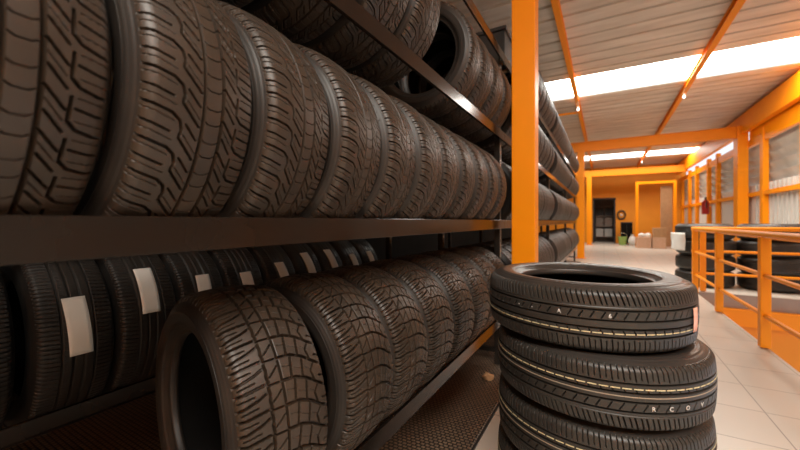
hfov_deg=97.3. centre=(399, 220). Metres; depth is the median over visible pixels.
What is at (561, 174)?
tire
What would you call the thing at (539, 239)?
tire
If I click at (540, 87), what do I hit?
tire
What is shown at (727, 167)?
window
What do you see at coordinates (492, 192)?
tire
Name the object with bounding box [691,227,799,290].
railing
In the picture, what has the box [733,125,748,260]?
support column
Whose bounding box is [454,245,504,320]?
tire
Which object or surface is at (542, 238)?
tire
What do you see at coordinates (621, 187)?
wall
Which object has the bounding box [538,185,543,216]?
tire
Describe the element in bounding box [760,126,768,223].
support column
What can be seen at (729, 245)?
tire
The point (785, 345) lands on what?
wall
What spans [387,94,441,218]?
tire
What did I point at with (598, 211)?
storage shelf
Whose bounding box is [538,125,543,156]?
tire
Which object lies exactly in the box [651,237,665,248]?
cardboard box
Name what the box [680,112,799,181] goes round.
trim
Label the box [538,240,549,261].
tire
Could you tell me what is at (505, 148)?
tire
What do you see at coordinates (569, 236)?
tire
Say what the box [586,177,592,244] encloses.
support column
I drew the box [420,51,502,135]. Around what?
tire
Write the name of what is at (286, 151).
tire
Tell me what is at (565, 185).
tire
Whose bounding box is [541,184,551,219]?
tire
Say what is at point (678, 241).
paper sheet
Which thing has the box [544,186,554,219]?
tire
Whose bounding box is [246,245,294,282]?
tire
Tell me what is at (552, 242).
tire
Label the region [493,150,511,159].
tire
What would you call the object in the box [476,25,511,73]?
storage box
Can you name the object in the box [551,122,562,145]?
tire
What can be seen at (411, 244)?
wall
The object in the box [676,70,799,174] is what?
beam
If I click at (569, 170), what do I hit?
tire
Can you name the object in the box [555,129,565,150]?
tire
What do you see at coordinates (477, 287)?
tire
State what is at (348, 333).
tire
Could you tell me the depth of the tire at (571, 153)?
7.40 m
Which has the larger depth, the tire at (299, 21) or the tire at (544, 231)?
the tire at (544, 231)
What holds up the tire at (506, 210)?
on the rack at (24, 239)
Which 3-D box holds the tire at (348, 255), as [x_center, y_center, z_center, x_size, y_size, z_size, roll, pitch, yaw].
[-0.599,0.432,2.741,0.668,0.668,0.228,0,0,30]
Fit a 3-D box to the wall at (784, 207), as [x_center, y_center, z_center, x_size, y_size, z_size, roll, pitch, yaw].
[6.851,0.127,5.565,0.085,1.947,26.500,0,0,30]
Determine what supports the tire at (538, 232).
on the rack at (24, 239)
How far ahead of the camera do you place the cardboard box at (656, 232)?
13.95 m
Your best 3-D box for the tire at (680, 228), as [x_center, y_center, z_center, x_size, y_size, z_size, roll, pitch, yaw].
[5.228,0.178,6.059,0.796,0.263,0.796,0,0,22]
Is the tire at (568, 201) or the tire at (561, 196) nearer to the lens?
the tire at (561, 196)
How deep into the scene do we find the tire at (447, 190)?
1.54 m
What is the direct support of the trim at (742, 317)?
attached to the wall at (785, 345)
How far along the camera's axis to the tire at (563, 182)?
6.41 m
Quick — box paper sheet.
[671,232,685,250]
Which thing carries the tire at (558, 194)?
on the rack at (24, 239)
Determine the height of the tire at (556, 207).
0.600 m
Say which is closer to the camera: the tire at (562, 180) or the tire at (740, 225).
the tire at (740, 225)
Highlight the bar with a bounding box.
[558,112,576,115]
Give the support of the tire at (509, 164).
on the rack at (24, 239)
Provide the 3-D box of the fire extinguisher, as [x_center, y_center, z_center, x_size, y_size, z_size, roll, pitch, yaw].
[9.956,-0.495,11.444,0.264,0.551,0.230,0,0,-12]
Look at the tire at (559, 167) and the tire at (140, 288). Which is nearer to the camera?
the tire at (140, 288)
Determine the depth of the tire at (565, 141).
6.20 m
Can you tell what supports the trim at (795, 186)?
attached to the wall at (784, 207)
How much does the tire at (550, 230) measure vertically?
0.600 m
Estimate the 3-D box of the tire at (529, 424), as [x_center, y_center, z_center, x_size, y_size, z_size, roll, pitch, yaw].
[0.656,0.636,1.192,0.622,0.187,0.622,0,0,30]
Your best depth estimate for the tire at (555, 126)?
5.10 m
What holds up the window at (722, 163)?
in the wall at (784, 207)
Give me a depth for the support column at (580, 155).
10.38 m
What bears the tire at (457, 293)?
on the rack at (24, 239)
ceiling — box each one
[440,0,799,82]
[553,63,799,156]
[585,153,691,168]
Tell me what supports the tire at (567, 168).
on the rack at (24, 239)
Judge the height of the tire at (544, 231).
0.600 m
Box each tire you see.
[0,0,111,214]
[0,259,113,426]
[0,273,14,428]
[73,0,251,216]
[94,254,175,393]
[155,285,327,449]
[157,251,223,302]
[206,248,262,286]
[216,0,328,217]
[218,0,252,7]
[240,0,341,44]
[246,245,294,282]
[261,273,392,449]
[279,243,321,273]
[293,43,380,217]
[300,0,408,69]
[306,242,342,271]
[307,265,427,420]
[328,240,361,265]
[345,0,439,87]
[348,239,377,263]
[349,73,415,218]
[361,259,453,389]
[380,1,480,118]
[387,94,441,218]
[394,254,473,365]
[399,34,492,128]
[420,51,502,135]
[420,114,458,218]
[420,251,489,346]
[437,124,474,218]
[438,248,493,333]
[443,69,511,142]
[454,133,487,219]
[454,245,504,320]
[470,142,498,219]
[471,243,511,265]
[473,84,511,151]
[482,149,506,219]
[482,241,511,254]
[488,143,511,155]
[490,262,698,353]
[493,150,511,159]
[493,161,511,219]
[493,240,511,246]
[498,324,717,430]
[498,372,716,449]
[498,420,518,449]
[501,157,511,163]
[505,71,542,100]
[507,75,545,110]
[507,126,539,166]
[510,84,548,119]
[510,237,543,261]
[538,92,551,125]
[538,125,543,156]
[538,129,546,162]
[538,139,551,173]
[538,142,554,176]
[538,149,558,181]
[538,154,560,183]
[538,183,546,219]
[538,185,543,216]
[538,189,540,209]
[538,232,562,261]
[538,233,558,261]
[538,236,554,261]
[538,237,551,261]
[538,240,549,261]
[538,243,546,261]
[539,135,549,165]
[539,183,549,219]
[540,99,553,129]
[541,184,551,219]
[542,106,555,133]
[542,157,562,184]
[542,233,560,260]
[543,160,563,185]
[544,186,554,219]
[544,231,564,260]
[545,111,558,138]
[545,162,564,186]
[549,117,560,142]
[549,163,566,188]
[549,189,558,219]
[549,231,566,258]
[549,232,563,261]
[550,164,567,189]
[550,230,568,254]
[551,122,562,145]
[552,168,568,190]
[552,231,567,256]
[553,124,563,148]
[553,191,562,219]
[553,192,560,219]
[553,230,569,253]
[554,167,569,191]
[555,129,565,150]
[555,170,570,191]
[555,172,572,193]
[556,193,563,220]
[556,229,572,250]
[557,131,566,152]
[558,136,567,154]
[558,194,565,220]
[559,139,568,156]
[561,141,569,158]
[561,196,567,220]
[563,145,572,162]
[566,201,572,220]
[674,224,734,239]
[675,253,735,271]
[675,268,735,287]
[676,239,736,255]
[736,224,799,240]
[736,239,799,258]
[736,256,799,275]
[736,271,799,293]
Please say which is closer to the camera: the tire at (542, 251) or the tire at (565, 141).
the tire at (542, 251)
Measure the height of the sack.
0.500 m
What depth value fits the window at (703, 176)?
12.81 m
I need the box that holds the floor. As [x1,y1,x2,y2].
[475,242,799,449]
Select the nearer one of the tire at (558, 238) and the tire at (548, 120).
the tire at (548, 120)
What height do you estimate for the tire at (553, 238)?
0.600 m
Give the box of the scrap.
[482,372,493,380]
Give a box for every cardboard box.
[636,237,650,248]
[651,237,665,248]
[652,228,665,237]
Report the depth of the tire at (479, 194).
1.92 m
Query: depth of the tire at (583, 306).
0.96 m
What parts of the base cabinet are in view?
door, door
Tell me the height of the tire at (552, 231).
0.600 m
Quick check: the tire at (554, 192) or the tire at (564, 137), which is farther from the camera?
the tire at (564, 137)
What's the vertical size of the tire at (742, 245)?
0.263 m
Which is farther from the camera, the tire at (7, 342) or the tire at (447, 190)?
the tire at (447, 190)
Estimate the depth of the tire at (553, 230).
6.81 m
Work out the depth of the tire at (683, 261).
5.77 m
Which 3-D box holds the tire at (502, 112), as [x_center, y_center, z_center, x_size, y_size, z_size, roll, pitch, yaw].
[0.509,-0.888,2.612,0.604,0.604,0.222,0,0,29]
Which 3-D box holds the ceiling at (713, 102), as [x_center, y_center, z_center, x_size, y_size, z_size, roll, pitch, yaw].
[6.156,-2.706,10.875,6.544,0.072,7.903,0,0,30]
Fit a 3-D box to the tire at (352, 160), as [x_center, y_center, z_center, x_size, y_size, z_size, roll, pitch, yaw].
[-0.360,-0.229,1.116,0.604,0.604,0.222,0,0,25]
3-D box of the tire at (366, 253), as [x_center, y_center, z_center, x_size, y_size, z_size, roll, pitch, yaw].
[-0.488,0.432,2.933,0.668,0.668,0.228,0,0,31]
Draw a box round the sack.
[628,234,634,245]
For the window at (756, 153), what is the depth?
8.33 m
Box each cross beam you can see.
[571,127,735,152]
[575,165,687,177]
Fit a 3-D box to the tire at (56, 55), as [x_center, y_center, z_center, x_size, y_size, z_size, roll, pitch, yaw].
[-0.701,-0.229,0.529,0.604,0.604,0.222,0,0,26]
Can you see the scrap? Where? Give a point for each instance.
(487, 376)
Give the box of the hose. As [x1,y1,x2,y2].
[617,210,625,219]
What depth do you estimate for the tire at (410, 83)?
2.10 m
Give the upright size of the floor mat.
0.012 m
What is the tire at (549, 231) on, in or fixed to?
on the rack at (24, 239)
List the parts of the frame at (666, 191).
post, shutter panel, post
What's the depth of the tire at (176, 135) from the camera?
0.56 m
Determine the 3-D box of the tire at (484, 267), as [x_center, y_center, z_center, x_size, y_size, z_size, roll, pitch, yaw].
[0.366,0.480,2.366,0.602,0.602,0.240,0,0,33]
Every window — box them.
[685,177,694,200]
[692,173,701,199]
[699,167,714,197]
[712,162,724,193]
[721,147,755,191]
[751,138,773,184]
[769,124,799,180]
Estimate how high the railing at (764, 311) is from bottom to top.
0.999 m
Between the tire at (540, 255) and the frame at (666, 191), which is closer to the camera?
the tire at (540, 255)
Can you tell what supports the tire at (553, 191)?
on the rack at (24, 239)
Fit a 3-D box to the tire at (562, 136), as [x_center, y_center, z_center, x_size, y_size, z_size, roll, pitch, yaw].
[2.434,-1.478,5.934,0.600,0.600,0.228,0,0,29]
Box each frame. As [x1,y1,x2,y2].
[593,198,615,242]
[635,180,676,246]
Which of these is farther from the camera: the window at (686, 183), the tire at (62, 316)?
the window at (686, 183)
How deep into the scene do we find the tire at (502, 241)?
3.25 m
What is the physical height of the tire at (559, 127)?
0.600 m
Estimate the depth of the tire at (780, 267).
5.33 m
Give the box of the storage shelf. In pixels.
[595,206,613,241]
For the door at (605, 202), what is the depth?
19.37 m
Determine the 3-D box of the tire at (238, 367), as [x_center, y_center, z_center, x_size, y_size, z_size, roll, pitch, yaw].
[-0.452,0.480,0.955,0.602,0.602,0.240,0,0,42]
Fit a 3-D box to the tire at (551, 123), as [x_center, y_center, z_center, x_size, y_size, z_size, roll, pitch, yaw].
[1.869,-1.478,4.958,0.600,0.600,0.228,0,0,28]
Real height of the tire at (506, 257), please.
0.600 m
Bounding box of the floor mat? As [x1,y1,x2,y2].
[2,261,580,449]
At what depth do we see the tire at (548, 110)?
4.37 m
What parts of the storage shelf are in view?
leg, leg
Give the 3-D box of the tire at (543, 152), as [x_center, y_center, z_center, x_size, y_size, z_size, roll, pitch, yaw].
[1.413,-0.885,4.172,0.600,0.600,0.228,0,0,28]
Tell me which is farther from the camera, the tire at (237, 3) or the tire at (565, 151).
the tire at (565, 151)
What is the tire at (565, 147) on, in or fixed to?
on the rack at (24, 239)
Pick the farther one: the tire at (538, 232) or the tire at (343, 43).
the tire at (538, 232)
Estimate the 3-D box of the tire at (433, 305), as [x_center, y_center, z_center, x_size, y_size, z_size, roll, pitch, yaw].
[-0.058,0.480,1.635,0.602,0.602,0.240,0,0,33]
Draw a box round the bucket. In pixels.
[618,233,626,244]
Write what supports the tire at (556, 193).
on the rack at (24, 239)
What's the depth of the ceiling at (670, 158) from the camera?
15.80 m
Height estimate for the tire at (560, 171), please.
0.600 m
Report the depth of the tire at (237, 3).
0.95 m
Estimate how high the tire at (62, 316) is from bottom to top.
0.668 m
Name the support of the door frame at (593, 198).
in the wall at (621, 187)
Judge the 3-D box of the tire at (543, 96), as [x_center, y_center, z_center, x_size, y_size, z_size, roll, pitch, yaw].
[1.381,-1.478,4.118,0.600,0.600,0.228,0,0,29]
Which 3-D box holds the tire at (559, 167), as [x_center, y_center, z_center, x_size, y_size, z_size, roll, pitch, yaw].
[2.193,-0.885,5.519,0.600,0.600,0.228,0,0,30]
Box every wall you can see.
[365,228,511,259]
[538,163,685,243]
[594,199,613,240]
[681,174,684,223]
[685,175,799,255]
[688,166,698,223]
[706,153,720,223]
[740,326,799,371]
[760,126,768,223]
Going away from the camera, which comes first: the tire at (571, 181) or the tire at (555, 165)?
the tire at (555, 165)
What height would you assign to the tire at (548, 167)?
0.600 m
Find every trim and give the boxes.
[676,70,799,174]
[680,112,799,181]
[680,183,799,207]
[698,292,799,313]
[714,306,799,332]
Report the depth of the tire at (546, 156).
4.20 m
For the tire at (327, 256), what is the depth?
2.39 m
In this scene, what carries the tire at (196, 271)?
on the rack at (10, 436)
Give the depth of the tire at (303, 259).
2.20 m
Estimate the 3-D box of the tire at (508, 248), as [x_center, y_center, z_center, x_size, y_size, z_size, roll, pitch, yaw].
[0.813,0.482,3.137,0.600,0.600,0.228,0,0,30]
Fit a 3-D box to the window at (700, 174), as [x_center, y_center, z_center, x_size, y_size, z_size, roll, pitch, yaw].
[11.663,-1.367,13.811,0.123,1.078,1.300,0,0,30]
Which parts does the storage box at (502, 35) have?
lid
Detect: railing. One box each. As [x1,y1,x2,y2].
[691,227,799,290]
[692,227,799,348]
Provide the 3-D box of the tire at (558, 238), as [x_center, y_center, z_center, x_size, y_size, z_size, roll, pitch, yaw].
[2.432,0.482,5.931,0.600,0.600,0.228,0,0,28]
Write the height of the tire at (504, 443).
0.187 m
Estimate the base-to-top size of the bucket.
0.558 m
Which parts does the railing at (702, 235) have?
post, rail, rail, rail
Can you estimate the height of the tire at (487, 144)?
0.600 m
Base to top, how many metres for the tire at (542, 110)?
0.600 m
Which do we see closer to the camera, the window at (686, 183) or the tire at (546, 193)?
the tire at (546, 193)
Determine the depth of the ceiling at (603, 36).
4.88 m
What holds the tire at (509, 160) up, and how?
on the rack at (24, 239)
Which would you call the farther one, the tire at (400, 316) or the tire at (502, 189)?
the tire at (502, 189)
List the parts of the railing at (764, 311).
post, post, rail, rail, rail, post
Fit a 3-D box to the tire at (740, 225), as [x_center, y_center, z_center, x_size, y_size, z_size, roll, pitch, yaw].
[5.952,0.178,5.664,0.796,0.263,0.796,0,0,0]
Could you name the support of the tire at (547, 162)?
on the rack at (24, 239)
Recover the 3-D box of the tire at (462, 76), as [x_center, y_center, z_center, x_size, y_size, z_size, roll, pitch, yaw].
[0.140,-0.888,1.976,0.604,0.604,0.222,0,0,24]
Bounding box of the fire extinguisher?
[701,197,711,213]
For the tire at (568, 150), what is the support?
on the rack at (24, 239)
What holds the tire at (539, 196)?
on the rack at (24, 239)
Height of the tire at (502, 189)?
0.604 m
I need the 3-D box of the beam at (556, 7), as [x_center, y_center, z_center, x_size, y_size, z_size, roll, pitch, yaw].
[3.528,-2.616,7.086,0.075,0.100,24.800,0,0,30]
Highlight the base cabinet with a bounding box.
[621,222,632,242]
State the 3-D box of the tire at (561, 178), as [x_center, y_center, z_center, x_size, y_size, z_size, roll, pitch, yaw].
[2.554,-0.885,6.141,0.600,0.600,0.228,0,0,28]
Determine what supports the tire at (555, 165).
on the rack at (24, 239)
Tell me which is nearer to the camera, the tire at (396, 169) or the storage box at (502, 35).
the tire at (396, 169)
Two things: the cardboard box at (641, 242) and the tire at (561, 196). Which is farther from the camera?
the cardboard box at (641, 242)
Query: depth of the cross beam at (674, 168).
15.41 m
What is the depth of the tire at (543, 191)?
3.98 m
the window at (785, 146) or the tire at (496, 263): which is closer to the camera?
the tire at (496, 263)
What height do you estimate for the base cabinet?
1.050 m
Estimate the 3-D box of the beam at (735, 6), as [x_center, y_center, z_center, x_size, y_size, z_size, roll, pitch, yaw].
[5.163,-2.616,6.138,0.085,0.100,24.800,0,0,30]
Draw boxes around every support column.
[512,0,537,263]
[575,151,586,258]
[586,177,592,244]
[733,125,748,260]
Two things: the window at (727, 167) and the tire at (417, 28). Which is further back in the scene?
the window at (727, 167)
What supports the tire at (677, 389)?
on the tire at (529, 424)
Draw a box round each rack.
[0,0,576,449]
[0,230,482,449]
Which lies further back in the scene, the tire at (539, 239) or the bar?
the bar
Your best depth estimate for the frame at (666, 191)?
14.46 m
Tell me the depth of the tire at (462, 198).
1.73 m
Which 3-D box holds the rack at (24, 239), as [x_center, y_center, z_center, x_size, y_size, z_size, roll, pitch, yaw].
[1.674,-0.081,4.722,0.540,2.362,11.694,0,0,30]

